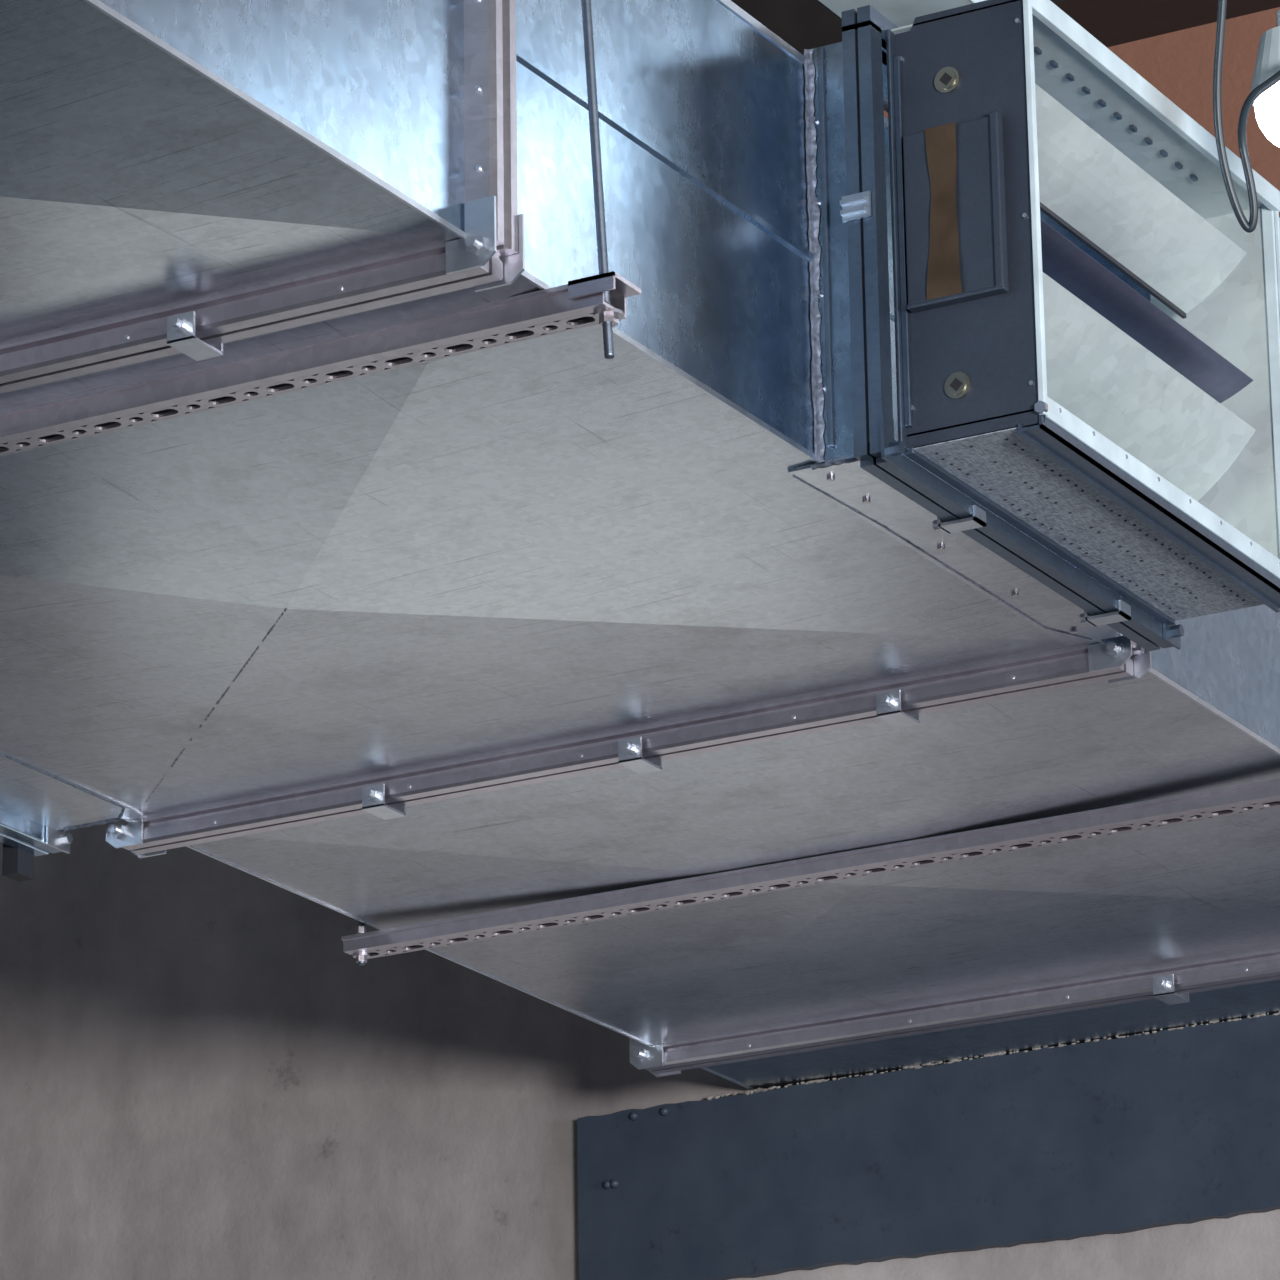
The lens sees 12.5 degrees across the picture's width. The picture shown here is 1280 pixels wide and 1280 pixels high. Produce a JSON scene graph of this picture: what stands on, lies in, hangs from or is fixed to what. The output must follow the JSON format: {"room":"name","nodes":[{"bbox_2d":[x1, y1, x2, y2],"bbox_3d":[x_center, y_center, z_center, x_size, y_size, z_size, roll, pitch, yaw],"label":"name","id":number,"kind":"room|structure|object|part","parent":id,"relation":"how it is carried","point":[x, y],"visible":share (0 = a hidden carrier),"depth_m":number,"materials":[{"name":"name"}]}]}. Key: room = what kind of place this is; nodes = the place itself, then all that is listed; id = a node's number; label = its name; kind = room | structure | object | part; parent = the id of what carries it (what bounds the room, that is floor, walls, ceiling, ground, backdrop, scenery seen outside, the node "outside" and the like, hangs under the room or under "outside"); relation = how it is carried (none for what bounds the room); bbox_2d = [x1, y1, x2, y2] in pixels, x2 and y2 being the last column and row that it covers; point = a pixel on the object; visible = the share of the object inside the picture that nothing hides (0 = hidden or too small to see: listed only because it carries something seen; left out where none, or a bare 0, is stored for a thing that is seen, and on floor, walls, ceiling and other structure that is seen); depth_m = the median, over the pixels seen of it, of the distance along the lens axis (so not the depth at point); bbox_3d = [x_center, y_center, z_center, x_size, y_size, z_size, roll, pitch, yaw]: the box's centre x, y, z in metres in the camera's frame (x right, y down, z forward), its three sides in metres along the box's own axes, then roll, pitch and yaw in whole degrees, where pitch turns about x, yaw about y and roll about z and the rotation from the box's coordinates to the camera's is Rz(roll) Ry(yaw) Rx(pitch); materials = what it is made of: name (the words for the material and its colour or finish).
{"room":"plant room","nodes":[
{"label":"plant room","id":0,"kind":"room"},
{"bbox_2d":[0,7,1279,1279],"bbox_3d":[2.305,0.873,6.222,12.000,5.400,0.250,-11,-21,27],"label":"wall","id":1,"kind":"structure","parent":0,"point":[199,1080],"depth_m":7.78,"materials":[{"name":"paint"}]},
{"bbox_2d":[577,1011,1279,1279],"bbox_3d":[1.057,0.513,6.908,2.600,0.246,0.026,-11,-21,27],"label":"wall plate","id":2,"kind":"object","parent":1,"relation":"attached to","point":[1180,1125],"visible":1,"depth_m":7.26,"materials":[{"name":"metal"}]},
{"bbox_2d":[731,0,1279,54],"bbox_3d":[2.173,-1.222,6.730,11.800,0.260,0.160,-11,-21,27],"label":"ceiling","id":3,"kind":"structure","parent":1,"relation":"attached to","point":[803,24],"depth_m":7.54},
{"bbox_3d":[-0.330,-3.205,2.707,12.400,0.200,10.850,-11,-21,27],"label":"ceiling","id":4,"kind":"structure","parent":0,"visible":0},
{"bbox_2d":[0,0,640,455],"bbox_3d":[-0.681,-1.112,5.386,1.423,2.053,0.194,-11,-21,27],"label":"hanger","id":5,"kind":"object","parent":4,"relation":"hanging from","point":[600,299],"visible":1,"depth_m":4.92,"materials":[{"name":"metal"}]},
{"bbox_3d":[-0.091,-1.228,5.066,0.008,2.053,0.179,-14,-22,34],"label":"threaded rod","id":6,"kind":"part","parent":5,"relation":"part of","materials":[{"name":"metal"}]},
{"bbox_2d":[817,0,1279,226],"bbox_3d":[0.203,-0.639,5.443,0.125,0.040,3.890,-11,-21,27],"label":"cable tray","id":7,"kind":"object","parent":5,"relation":"hanging from","point":[901,13],"visible":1,"depth_m":5.51,"materials":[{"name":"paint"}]},
{"bbox_2d":[341,778,1279,964],"bbox_3d":[0.235,-0.703,6.693,1.329,2.032,0.045,-11,-21,27],"label":"rail","id":8,"kind":"object","parent":4,"relation":"hanging from","point":[364,945],"visible":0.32,"depth_m":6.39,"materials":[{"name":"metal"}]},
{"bbox_3d":[-0.333,-0.594,6.995,0.008,2.032,0.008,-11,-21,27],"label":"threaded rod","id":9,"kind":"part","parent":8,"relation":"part of","materials":[{"name":"metal"}]},
{"bbox_2d":[0,0,1279,1089],"bbox_3d":[-0.131,-0.108,5.963,1.376,0.470,4.910,-11,-21,27],"label":"air duct","id":10,"kind":"object","parent":8,"relation":"hanging from","point":[548,618],"visible":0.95,"depth_m":5.46,"materials":[{"name":"metal"}]},
{"bbox_3d":[-0.976,-0.396,4.418,1.148,0.034,1.365,-11,-21,27],"label":"underside panel","id":11,"kind":"part","parent":10,"relation":"part of","materials":[{"name":"silver metal"}]},
{"bbox_3d":[-0.333,-0.044,5.508,1.148,0.032,1.180,-11,-21,27],"label":"underside panel","id":12,"kind":"part","parent":10,"relation":"part of","materials":[{"name":"silver metal"}]},
{"bbox_3d":[0.245,0.265,6.491,1.148,0.015,1.105,-11,-21,27],"label":"underside panel","id":13,"kind":"part","parent":10,"relation":"part of","materials":[{"name":"silver metal"}]},
{"bbox_3d":[0.814,0.574,7.457,1.148,0.010,1.140,-11,-21,27],"label":"underside panel","id":14,"kind":"part","parent":10,"relation":"part of","materials":[{"name":"silver metal"}]},
{"bbox_2d":[886,0,1279,624],"bbox_3d":[0.430,-0.302,5.478,0.143,0.432,0.582,-11,-21,27],"label":"damper","id":15,"kind":"object","parent":10,"relation":"attached to","point":[1135,439],"visible":1,"depth_m":5.40,"materials":[{"name":"paint"}]},
{"bbox_2d":[940,72,951,84],"bbox_3d":[0.277,-0.508,5.295,0.013,0.013,0.001,-11,-21,27],"label":"socket","id":16,"kind":"object","parent":15,"relation":"attached to","point":[945,77],"depth_m":5.29,"materials":[{"name":"grey metal"}]},
{"bbox_2d":[949,378,961,390],"bbox_3d":[0.281,-0.227,5.202,0.013,0.013,0.001,-11,-21,27],"label":"socket","id":17,"kind":"object","parent":15,"relation":"attached to","point":[955,384],"depth_m":5.20,"materials":[{"name":"grey metal"}]},
{"bbox_3d":[0.293,-0.381,5.252,0.138,0.422,0.002,-11,-21,27],"label":"casing","id":18,"kind":"part","parent":15,"relation":"part of","materials":[{"name":"metal"}]},
{"bbox_3d":[0.435,-0.417,5.500,0.071,0.052,0.518,-11,-21,27],"label":"blade","id":19,"kind":"part","parent":15,"relation":"part of","materials":[{"name":"silver metal"}]},
{"bbox_3d":[0.437,-0.304,5.462,0.070,0.025,0.518,-11,-21,27],"label":"blade","id":20,"kind":"part","parent":15,"relation":"part of","materials":[{"name":"silver metal"}]},
{"bbox_3d":[0.438,-0.236,5.440,0.071,0.066,0.518,-11,-21,27],"label":"blade","id":21,"kind":"part","parent":15,"relation":"part of","materials":[{"name":"silver metal"}]},
{"bbox_2d":[1213,0,1279,232],"bbox_3d":[0.546,-1.204,5.520,0.086,1.831,0.392,-8,-20,19],"label":"work lamp","id":22,"kind":"object","parent":4,"relation":"hanging from","point":[1264,95],"visible":1,"depth_m":5.16,"materials":[{"name":"metal"}]},
{"bbox_3d":[0.610,-0.498,5.436,0.078,0.090,0.078,-11,-21,27],"label":"bulb","id":23,"kind":"part","parent":22,"relation":"part of","materials":[{"name":"white glass"}]}
]}

